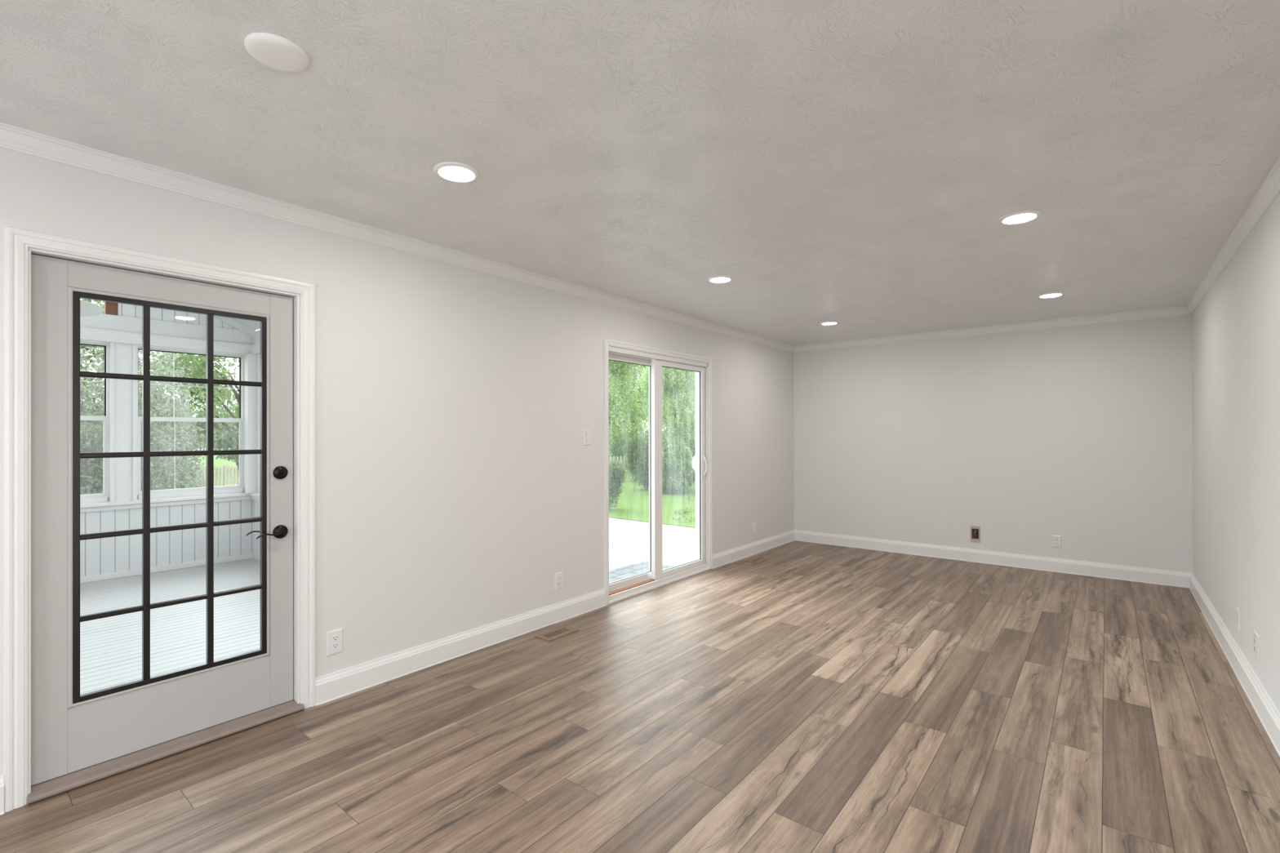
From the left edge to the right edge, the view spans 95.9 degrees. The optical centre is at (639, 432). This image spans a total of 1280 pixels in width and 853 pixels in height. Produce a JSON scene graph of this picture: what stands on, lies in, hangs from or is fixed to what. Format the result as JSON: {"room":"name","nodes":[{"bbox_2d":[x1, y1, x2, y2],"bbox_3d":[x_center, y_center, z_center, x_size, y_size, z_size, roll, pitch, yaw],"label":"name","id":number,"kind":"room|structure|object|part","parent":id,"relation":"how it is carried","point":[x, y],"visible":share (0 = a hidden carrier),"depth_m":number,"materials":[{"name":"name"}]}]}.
{"room":"empty living room","nodes":[
{"label":"empty living room","id":0,"kind":"room"},
{"bbox_2d":[80,313,253,577],"bbox_3d":[-6.096,0.136,4.420,0.170,2.550,5.422,0,0,39],"label":"wall","id":1,"kind":"structure","parent":0,"point":[100,556],"depth_m":5.72,"materials":[{"name":"white wood"}]},
{"bbox_2d":[80,342,109,503],"bbox_3d":[-5.457,-0.096,5.237,0.120,1.515,0.945,0,0,39],"label":"window","id":2,"kind":"structure","parent":1,"relation":"in","point":[104,496],"depth_m":5.57,"materials":[{"name":"white paint"}]},
{"bbox_3d":[-5.464,-0.479,5.242,0.055,0.725,0.909,0,0,39],"label":"sash","id":3,"kind":"part","parent":2,"relation":"part of","materials":[{"name":"white paint"}]},
{"bbox_3d":[-5.445,0.250,5.226,0.030,0.733,0.909,0,0,39],"label":"sash","id":4,"kind":"part","parent":2,"relation":"part of","materials":[{"name":"white paint"}]},
{"bbox_2d":[110,342,137,502],"bbox_3d":[-5.761,-0.102,4.737,0.014,1.545,4.405,0,0,39],"label":"trim","id":5,"kind":"structure","parent":1,"relation":"attached to","point":[112,344],"depth_m":5.68,"materials":[{"name":"white paint"}]},
{"bbox_2d":[80,493,253,583],"bbox_3d":[-6.040,1.041,4.373,0.070,0.740,5.420,0,0,39],"label":"trim","id":6,"kind":"structure","parent":1,"relation":"attached to","point":[86,508],"depth_m":5.85,"materials":[{"name":"white paint"}]},
{"bbox_2d":[137,346,244,499],"bbox_3d":[-4.747,-0.095,6.116,0.120,1.515,0.925,0,0,39],"label":"window","id":7,"kind":"structure","parent":1,"relation":"in","point":[174,492],"depth_m":6.09,"materials":[{"name":"white paint"}]},
{"bbox_3d":[-4.754,-0.478,6.122,0.055,0.725,0.889,0,0,39],"label":"sash","id":8,"kind":"part","parent":7,"relation":"part of","materials":[{"name":"white paint"}]},
{"bbox_3d":[-4.735,0.251,6.106,0.030,0.733,0.889,0,0,39],"label":"sash","id":9,"kind":"part","parent":7,"relation":"part of","materials":[{"name":"white paint"}]},
{"bbox_2d":[80,558,260,694],"bbox_3d":[-4.454,1.455,3.094,4.404,0.100,5.722,0,0,39],"label":"floor","id":10,"kind":"structure","parent":0,"point":[111,647],"depth_m":4.22,"materials":[{"name":"white wood"}]},
{"bbox_2d":[118,302,236,329],"bbox_3d":[-6.119,-1.819,4.440,0.120,1.360,5.422,0,0,39],"label":"ceiling","id":11,"kind":"structure","parent":0,"point":[126,310],"depth_m":5.94,"materials":[{"name":"white wood"}]},
{"bbox_2d":[103,301,118,315],"bbox_3d":[-6.101,-1.389,4.424,0.085,0.500,3.140,0,0,39],"label":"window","id":12,"kind":"structure","parent":11,"relation":"in","point":[110,308],"depth_m":5.58,"materials":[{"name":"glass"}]},
{"bbox_2d":[213,315,253,337],"bbox_3d":[-6.060,-1.784,4.392,0.032,1.430,5.422,0,0,39],"label":"trim","id":13,"kind":"structure","parent":11,"relation":"attached to","point":[228,321],"depth_m":6.37,"materials":[{"name":"white paint"}]},
{"bbox_2d":[230,317,259,330],"bbox_3d":[-3.605,-1.877,4.153,4.394,1.456,2.711,0,0,39],"label":"ceiling","id":14,"kind":"structure","parent":0,"point":[252,325],"depth_m":6.32,"materials":[{"name":"white paint"}]},
{"bbox_2d":[80,299,104,315],"bbox_3d":[-4.191,-1.549,3.589,1.223,1.390,1.223,0,0,-41],"label":"ceiling fan","id":15,"kind":"object","parent":14,"relation":"hanging from","point":[86,308],"visible":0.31,"depth_m":4.32,"materials":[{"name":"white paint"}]},
{"bbox_2d":[251,329,260,560],"bbox_3d":[-2.721,0.132,5.238,4.394,2.550,0.150,0,0,39],"label":"wall","id":16,"kind":"structure","parent":0,"point":[255,346],"depth_m":6.40,"materials":[{"name":"white paint"}]},
{"bbox_2d":[244,353,257,493],"bbox_3d":[-4.337,-0.100,6.430,0.105,1.545,0.085,0,0,39],"label":"trim","id":17,"kind":"structure","parent":16,"relation":"attached to","point":[251,393],"depth_m":6.40,"materials":[{"name":"white paint"}]},
{"bbox_2d":[249,493,260,501],"bbox_3d":[-2.704,0.704,5.146,4.254,0.075,0.070,0,0,39],"label":"trim","id":18,"kind":"structure","parent":16,"relation":"attached to","point":[256,496],"depth_m":6.36,"materials":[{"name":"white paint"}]},
{"bbox_2d":[0,146,794,775],"bbox_3d":[-1.097,0.130,3.634,0.150,2.440,9.478,0,0,39],"label":"wall","id":19,"kind":"structure","parent":0,"point":[455,475],"depth_m":3.40,"materials":[{"name":"paint"}]},
{"bbox_2d":[0,774,4,815],"bbox_3d":[-3.131,1.283,0.969,0.025,0.130,2.777,0,0,39],"label":"baseboard","id":20,"kind":"structure","parent":19,"relation":"attached to","point":[2,777],"depth_m":2.04,"materials":[{"name":"paint"}]},
{"bbox_2d":[4,226,315,813],"bbox_3d":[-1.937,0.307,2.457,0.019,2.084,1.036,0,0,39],"label":"trim","id":21,"kind":"structure","parent":19,"relation":"attached to","point":[17,242],"depth_m":2.09,"materials":[{"name":"paint"}]},
{"bbox_2d":[32,253,288,297],"bbox_3d":[-2.019,0.321,2.518,0.065,1.976,0.895,0,0,39],"label":"trim","id":22,"kind":"structure","parent":19,"relation":"attached to","point":[33,254],"depth_m":2.45,"materials":[{"name":"white wood"}]},
{"bbox_2d":[31,253,293,786],"bbox_3d":[-1.996,0.323,2.498,0.153,1.972,0.888,0,0,39],"label":"door","id":23,"kind":"structure","parent":19,"relation":"in","point":[71,731],"depth_m":2.38,"materials":[{"name":"paint"}]},
{"bbox_3d":[-1.982,0.249,2.484,0.016,1.622,0.690,0,0,39],"label":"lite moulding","id":24,"kind":"part","parent":23,"relation":"part of","materials":[{"name":"paint"}]},
{"bbox_2d":[72,290,266,703],"bbox_3d":[-1.986,0.249,2.487,0.026,1.591,0.659,0,0,39],"label":"grille","id":25,"kind":"object","parent":23,"relation":"attached to","point":[147,682],"depth_m":2.41,"materials":[{"name":"black metal"}]},
{"bbox_3d":[-1.838,0.481,2.801,0.017,0.025,0.131,0,0,39],"label":"lever","id":26,"kind":"part","parent":23,"relation":"part of","materials":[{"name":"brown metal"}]},
{"bbox_3d":[-1.732,0.480,2.716,0.017,0.025,0.131,0,0,39],"label":"lever","id":27,"kind":"part","parent":23,"relation":"part of","materials":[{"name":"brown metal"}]},
{"bbox_3d":[-1.715,0.478,2.768,0.053,0.065,0.065,0,0,39],"label":"handle","id":28,"kind":"part","parent":23,"relation":"part of","materials":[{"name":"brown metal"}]},
{"bbox_2d":[26,699,304,804],"bbox_3d":[-1.990,1.345,2.496,0.182,0.068,0.929,0,0,39],"label":"threshold","id":29,"kind":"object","parent":19,"relation":"attached to","point":[51,788],"depth_m":2.38,"materials":[{"name":"brown wood"}]},
{"bbox_2d":[326,627,342,656],"bbox_3d":[-1.552,1.066,2.938,0.009,0.122,0.078,0,0,39],"label":"wall outlet","id":30,"kind":"object","parent":19,"relation":"attached to","point":[334,637],"visible":1,"depth_m":2.93,"materials":[{"name":"white plastic"}]},
{"bbox_2d":[331,635,338,641],"bbox_3d":[-1.550,1.047,2.937,0.003,0.027,0.034,0,0,39],"label":"receptacle","id":31,"kind":"object","parent":30,"relation":"attached to","point":[334,637],"depth_m":2.93,"materials":[{"name":"white plastic"}]},
{"bbox_2d":[331,642,338,648],"bbox_3d":[-1.550,1.086,2.937,0.003,0.027,0.034,0,0,39],"label":"receptacle","id":32,"kind":"object","parent":30,"relation":"attached to","point":[334,645],"depth_m":2.93,"materials":[{"name":"white plastic"}]},
{"bbox_2d":[0,121,795,351],"bbox_3d":[-1.024,-1.053,3.576,0.042,0.074,9.478,0,0,39],"label":"trim","id":33,"kind":"structure","parent":19,"relation":"attached to","point":[14,138],"depth_m":2.77,"materials":[{"name":"paint"}]},
{"bbox_2d":[315,588,606,706],"bbox_3d":[-0.940,1.285,3.683,0.025,0.130,2.128,0,0,39],"label":"baseboard","id":34,"kind":"structure","parent":19,"relation":"attached to","point":[340,683],"depth_m":3.40,"materials":[{"name":"paint"}]},
{"bbox_2d":[555,571,563,590],"bbox_3d":[-0.580,1.065,4.143,0.009,0.121,0.076,0,0,39],"label":"wall outlet","id":35,"kind":"object","parent":19,"relation":"attached to","point":[558,576],"visible":1,"depth_m":4.14,"materials":[{"name":"white plastic"}]},
{"bbox_2d":[583,429,591,445],"bbox_3d":[-0.398,0.035,4.372,0.010,0.120,0.074,0,0,39],"label":"light switch","id":36,"kind":"object","parent":19,"relation":"attached to","point":[587,440],"visible":1,"depth_m":4.37,"materials":[{"name":"white plastic"}]},
{"bbox_2d":[603,338,712,604],"bbox_3d":[0.218,0.308,5.127,0.019,2.086,1.574,0,0,39],"label":"trim","id":37,"kind":"structure","parent":19,"relation":"attached to","point":[606,342],"depth_m":4.57,"materials":[{"name":"paint"}]},
{"bbox_2d":[608,346,710,604],"bbox_3d":[0.153,0.350,5.177,0.185,2.082,1.506,0,0,39],"label":"door","id":38,"kind":"structure","parent":19,"relation":"in","point":[700,462],"depth_m":5.16,"materials":[{"name":"white plastic"}]},
{"bbox_3d":[-0.108,0.321,4.915,0.042,1.964,0.746,0,0,39],"label":"fixed panel","id":39,"kind":"part","parent":38,"relation":"part of","materials":[{"name":"clear glass"}]},
{"bbox_2d":[608,578,655,595],"bbox_3d":[-0.083,1.304,4.830,0.046,0.031,0.638,0,0,39],"label":"bar","id":40,"kind":"object","parent":38,"relation":"on","point":[627,588],"visible":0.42,"depth_m":4.83,"materials":[{"name":"brown wood"}]},
{"bbox_3d":[0.155,1.342,5.175,0.185,0.098,1.502,0,0,39],"label":"sill","id":41,"kind":"part","parent":38,"relation":"part of","materials":[{"name":"white plastic"}]},
{"bbox_3d":[0.374,0.329,5.407,0.042,1.976,0.826,0,0,39],"label":"sliding panel","id":42,"kind":"part","parent":38,"relation":"part of","materials":[{"name":"white plastic"}]},
{"bbox_3d":[0.559,0.332,5.746,0.095,0.240,0.034,0,0,39],"label":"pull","id":43,"kind":"part","parent":38,"relation":"part of","materials":[{"name":"white plastic"}]},
{"bbox_3d":[0.642,0.331,5.682,0.045,0.230,0.026,0,0,39],"label":"pull handle","id":44,"kind":"part","parent":38,"relation":"part of","materials":[{"name":"white plastic"}]},
{"bbox_2d":[712,529,795,568],"bbox_3d":[1.333,1.287,6.500,0.025,0.130,1.964,0,0,39],"label":"baseboard","id":45,"kind":"structure","parent":19,"relation":"attached to","point":[722,558],"depth_m":6.35,"materials":[{"name":"paint"}]},
{"bbox_2d":[752,521,755,533],"bbox_3d":[1.276,1.060,6.446,0.006,0.118,0.074,0,0,39],"label":"jack plate","id":46,"kind":"object","parent":19,"relation":"attached to","point":[753,523],"visible":1,"depth_m":6.44,"materials":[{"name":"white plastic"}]},
{"bbox_2d":[0,0,1279,345],"bbox_3d":[0.365,-1.145,2.455,3.912,0.100,9.718,0,0,39],"label":"ceiling","id":47,"kind":"structure","parent":0,"point":[855,164],"depth_m":2.07,"materials":[{"name":"white paint"}]},
{"bbox_2d":[244,32,310,72],"bbox_3d":[-1.040,-1.085,1.657,0.160,0.022,0.160,0,0,39],"label":"cover plate","id":48,"kind":"object","parent":47,"relation":"attached to","point":[277,52],"visible":1,"depth_m":1.64,"materials":[{"name":"white plastic"}]},
{"bbox_2d":[433,161,479,182],"bbox_3d":[-0.769,-1.089,2.423,0.186,0.013,0.186,0,0,39],"label":"recessed light","id":49,"kind":"object","parent":47,"relation":"in","point":[452,171],"visible":1,"depth_m":2.40,"materials":[{"name":"white plastic"}]},
{"bbox_2d":[706,275,733,283],"bbox_3d":[0.570,-1.087,4.104,0.186,0.013,0.186,0,0,39],"label":"recessed light","id":50,"kind":"object","parent":47,"relation":"in","point":[715,279],"visible":1,"depth_m":4.08,"materials":[{"name":"white plastic"}]},
{"bbox_2d":[819,320,839,325],"bbox_3d":[1.884,-1.086,5.740,0.186,0.013,0.186,0,0,39],"label":"recessed light","id":51,"kind":"object","parent":47,"relation":"in","point":[832,322],"visible":1,"depth_m":5.71,"materials":[{"name":"white plastic"}]},
{"bbox_2d":[997,209,1041,224],"bbox_3d":[1.932,-1.093,2.938,0.186,0.013,0.186,0,0,39],"label":"recessed light","id":52,"kind":"object","parent":47,"relation":"in","point":[1023,216],"visible":1,"depth_m":2.92,"materials":[{"name":"white plastic"}]},
{"bbox_2d":[1036,292,1065,297],"bbox_3d":[3.269,-1.091,4.591,0.186,0.013,0.186,0,0,39],"label":"recessed light","id":53,"kind":"object","parent":47,"relation":"in","point":[1051,295],"visible":1,"depth_m":4.56,"materials":[{"name":"white plastic"}]},
{"bbox_2d":[0,540,1279,852],"bbox_3d":[0.381,1.365,2.440,3.642,0.040,9.478,0,0,39],"label":"floor","id":54,"kind":"structure","parent":0,"point":[809,697],"depth_m":2.54,"materials":[{"name":"brown wood"}]},
{"bbox_2d":[534,625,578,641],"bbox_3d":[-0.557,1.346,3.873,0.141,0.007,0.270,0,0,39],"label":"floor vent","id":55,"kind":"object","parent":54,"relation":"in","point":[564,630],"visible":1,"depth_m":3.87,"materials":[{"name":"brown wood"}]},
{"bbox_2d":[745,556,769,563],"bbox_3d":[1.247,1.348,6.112,0.141,0.007,0.280,0,0,39],"label":"floor vent","id":56,"kind":"object","parent":54,"relation":"in","point":[757,559],"visible":1,"depth_m":6.10,"materials":[{"name":"brown wood"}]},
{"bbox_2d":[608,517,695,570],"bbox_3d":[-1.387,1.660,7.737,5.435,0.300,5.100,0,0,39],"label":"patio","id":57,"kind":"structure","parent":0,"point":[628,540],"depth_m":7.81,"materials":[{"name":"white concrete"}]},
{"bbox_2d":[608,561,674,582],"bbox_3d":[-0.246,1.498,5.980,0.460,0.012,1.500,0,0,39],"label":"door mat","id":58,"kind":"object","parent":57,"relation":"on","point":[624,572],"visible":0.22,"depth_m":6.22,"materials":[{"name":"rubber"}]},
{"bbox_2d":[793,314,1192,573],"bbox_3d":[3.393,0.127,6.178,3.942,2.440,0.120,0,0,39],"label":"wall","id":59,"kind":"structure","parent":0,"point":[1082,434],"depth_m":5.83,"materials":[{"name":"paint"}]},
{"bbox_2d":[970,525,980,542],"bbox_3d":[3.491,1.060,6.010,0.092,0.173,0.015,0,0,39],"label":"electrical box","id":60,"kind":"object","parent":59,"relation":"attached to","point":[975,531],"visible":1,"depth_m":6.01,"materials":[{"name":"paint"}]},
{"bbox_2d":[793,305,1191,352],"bbox_3d":[3.340,-1.056,6.117,3.642,0.074,0.042,0,0,39],"label":"trim","id":61,"kind":"structure","parent":59,"relation":"attached to","point":[1178,310],"depth_m":5.81,"materials":[{"name":"paint"}]},
{"bbox_2d":[794,529,1191,588],"bbox_3d":[3.349,1.282,6.119,3.642,0.130,0.025,0,0,39],"label":"baseboard","id":62,"kind":"structure","parent":59,"relation":"attached to","point":[1149,575],"depth_m":5.80,"materials":[{"name":"paint"}]},
{"bbox_2d":[1051,534,1061,548],"bbox_3d":[4.028,1.053,5.581,0.074,0.120,0.009,0,0,39],"label":"wall outlet","id":63,"kind":"object","parent":59,"relation":"attached to","point":[1055,540],"visible":1,"depth_m":5.58,"materials":[{"name":"white plastic"}]},
{"bbox_2d":[1191,192,1279,712],"bbox_3d":[1.842,0.119,1.262,0.120,2.440,9.478,0,0,39],"label":"wall","id":64,"kind":"structure","parent":0,"point":[1236,325],"depth_m":3.17,"materials":[{"name":"paint"}]},
{"bbox_2d":[1185,155,1279,314],"bbox_3d":[1.777,-1.063,1.315,0.042,0.074,9.478,0,0,39],"label":"trim","id":65,"kind":"structure","parent":64,"relation":"attached to","point":[1268,190],"depth_m":3.02,"materials":[{"name":"paint"}]},
{"bbox_2d":[1189,573,1279,756],"bbox_3d":[1.788,1.275,1.305,0.025,0.130,9.478,0,0,39],"label":"baseboard","id":66,"kind":"structure","parent":64,"relation":"attached to","point":[1264,708],"depth_m":3.06,"materials":[{"name":"paint"}]},
{"bbox_2d":[1235,607,1239,631],"bbox_3d":[3.378,1.056,3.261,0.006,0.118,0.075,0,0,39],"label":"blank wall plate","id":67,"kind":"object","parent":64,"relation":"attached to","point":[1237,611],"visible":1,"depth_m":3.24,"materials":[{"name":"white plastic"}]},
{"bbox_2d":[1253,630,1259,661],"bbox_3d":[3.054,1.054,2.861,0.009,0.118,0.122,0,0,39],"label":"wall outlet","id":68,"kind":"object","parent":64,"relation":"attached to","point":[1255,637],"visible":1,"depth_m":2.84,"materials":[{"name":"white plastic"}]},
{"label":"outside","id":69,"kind":"structure","parent":0,"visible":0},
{"bbox_2d":[88,448,695,527],"bbox_3d":[-19.509,1.989,28.595,59.830,0.200,100.000,0,0,39],"label":"lawn","id":70,"kind":"structure","parent":69,"point":[633,504],"depth_m":14.92,"materials":[{"name":"green plant"}]},
{"bbox_2d":[80,297,161,439],"bbox_3d":[-12.256,-1.635,12.205,3.354,7.052,3.188,0,0,-20],"label":"tree","id":71,"kind":"object","parent":70,"relation":"on","point":[99,302],"visible":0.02,"depth_m":12.03,"materials":[{"name":"green plant"}]},
{"bbox_2d":[80,300,199,494],"bbox_3d":[-6.217,0.244,6.629,1.936,3.614,1.942,0,0,16],"label":"trees","id":72,"kind":"object","parent":70,"relation":"on","point":[89,484],"visible":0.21,"depth_m":6.72,"materials":[{"name":"green plant"}]},
{"bbox_2d":[80,365,205,489],"bbox_3d":[-7.372,0.516,8.613,1.545,2.969,1.579,0,0,-18],"label":"shrub","id":73,"kind":"object","parent":70,"relation":"on","point":[183,479],"visible":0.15,"depth_m":8.66,"materials":[{"name":"green plant"}]},
{"bbox_2d":[86,388,223,477],"bbox_3d":[-20.509,0.045,24.103,4.827,3.780,4.665,0,0,39],"label":"tree","id":74,"kind":"object","parent":70,"relation":"on","point":[202,438],"visible":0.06,"depth_m":24.46,"materials":[{"name":"green plant"}]},
{"bbox_2d":[139,353,232,488],"bbox_3d":[-11.966,-0.128,14.992,2.597,4.051,2.495,0,0,-22],"label":"tree","id":75,"kind":"object","parent":70,"relation":"on","point":[219,428],"visible":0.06,"depth_m":14.93,"materials":[{"name":"green plant"}]},
{"bbox_2d":[138,330,255,442],"bbox_3d":[-7.758,-0.904,11.417,3.172,5.572,4.001,0,0,39],"label":"tree","id":76,"kind":"object","parent":70,"relation":"on","point":[224,373],"visible":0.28,"depth_m":10.78,"materials":[{"name":"green plant"}]},
{"bbox_2d":[166,463,238,487],"bbox_3d":[-13.753,1.497,19.058,4.885,0.920,0.150,0,0,12],"label":"picket fence","id":77,"kind":"object","parent":70,"relation":"on","point":[224,472],"visible":0.17,"depth_m":18.98,"materials":[{"name":"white wood"}]},
{"bbox_3d":[-13.739,1.497,19.087,0.100,0.920,0.090,0,0,12],"label":"post","id":78,"kind":"part","parent":77,"relation":"part of","materials":[{"name":"white wood"}]},
{"bbox_2d":[188,389,239,469],"bbox_3d":[-20.909,-0.217,29.753,5.295,4.329,4.563,0,0,-33],"label":"tree","id":79,"kind":"object","parent":70,"relation":"on","point":[228,441],"visible":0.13,"depth_m":28.59,"materials":[{"name":"green plant"}]},
{"bbox_2d":[608,459,626,508],"bbox_3d":[-0.865,1.256,13.604,1.060,1.285,0.960,0,0,-35],"label":"bush","id":80,"kind":"object","parent":70,"relation":"on","point":[615,474],"visible":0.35,"depth_m":13.45,"materials":[{"name":"green plant"}]},
{"bbox_2d":[608,422,642,471],"bbox_3d":[-1.209,0.573,24.966,2.659,2.991,2.375,0,0,33],"label":"bush","id":81,"kind":"object","parent":70,"relation":"on","point":[619,452],"visible":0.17,"depth_m":24.16,"materials":[{"name":"green plant"}]},
{"bbox_2d":[608,360,645,449],"bbox_3d":[-1.211,-0.668,17.621,2.828,5.102,3.089,0,0,-1],"label":"leafy tree","id":82,"kind":"object","parent":70,"relation":"on","point":[620,420],"visible":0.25,"depth_m":17.24,"materials":[{"name":"green plant"}]},
{"bbox_2d":[622,426,667,490],"bbox_3d":[0.123,0.873,18.593,1.399,2.208,1.472,0,0,33],"label":"bush","id":83,"kind":"object","parent":70,"relation":"on","point":[637,453],"visible":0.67,"depth_m":18.23,"materials":[{"name":"green plant"}]},
{"bbox_2d":[608,364,681,456],"bbox_3d":[-0.001,-1.749,31.207,4.948,7.318,4.848,0,0,7],"label":"leafy tree","id":84,"kind":"object","parent":70,"relation":"on","point":[644,366],"visible":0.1,"depth_m":29.98,"materials":[{"name":"green plant"}]},
{"bbox_2d":[608,454,693,479],"bbox_3d":[0.324,1.405,22.655,5.305,1.070,0.152,0,0,-23],"label":"picket fence","id":85,"kind":"object","parent":70,"relation":"on","point":[614,457],"visible":0.11,"depth_m":22.14,"materials":[{"name":"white wood"}]},
{"bbox_2d":[635,365,695,449],"bbox_3d":[1.337,-0.452,20.407,3.234,4.672,2.994,0,0,-29],"label":"leafy tree","id":86,"kind":"object","parent":70,"relation":"on","point":[674,381],"visible":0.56,"depth_m":19.64,"materials":[{"name":"green plant"}]},
{"bbox_2d":[662,435,695,493],"bbox_3d":[1.021,1.019,17.392,1.473,1.862,1.478,0,0,1],"label":"bush","id":87,"kind":"object","parent":70,"relation":"on","point":[678,473],"visible":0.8,"depth_m":16.98,"materials":[{"name":"green plant"}]},
{"bbox_2d":[674,507,688,515],"bbox_3d":[0.912,1.768,12.891,0.315,0.151,0.340,0,0,39],"label":"flowering plant","id":88,"kind":"object","parent":70,"relation":"on","point":[678,511],"visible":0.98,"depth_m":12.86,"materials":[{"name":"green plant"}]},
{"bbox_2d":[672,514,695,523],"bbox_3d":[0.977,1.764,11.780,0.588,0.148,0.548,0,0,39],"label":"flowering plant","id":89,"kind":"object","parent":70,"relation":"on","point":[677,517],"visible":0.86,"depth_m":11.75,"materials":[{"name":"green plant"}]},
{"bbox_2d":[682,506,695,512],"bbox_3d":[1.272,1.768,13.194,0.603,0.169,0.646,0,0,39],"label":"flowering plant","id":90,"kind":"object","parent":70,"relation":"on","point":[694,506],"visible":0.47,"depth_m":13.09,"materials":[{"name":"green plant"}]},
{"bbox_2d":[685,494,695,501],"bbox_3d":[1.431,1.774,15.588,0.424,0.180,0.406,0,0,39],"label":"flowering plant","id":91,"kind":"object","parent":70,"relation":"on","point":[693,496],"visible":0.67,"depth_m":15.57,"materials":[{"name":"green plant"}]},
{"bbox_2d":[687,433,695,482],"bbox_3d":[2.246,0.861,18.173,1.489,2.218,1.357,0,0,35],"label":"bush","id":92,"kind":"object","parent":70,"relation":"on","point":[691,442],"visible":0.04,"depth_m":18.04,"materials":[{"name":"green plant"}]}
]}

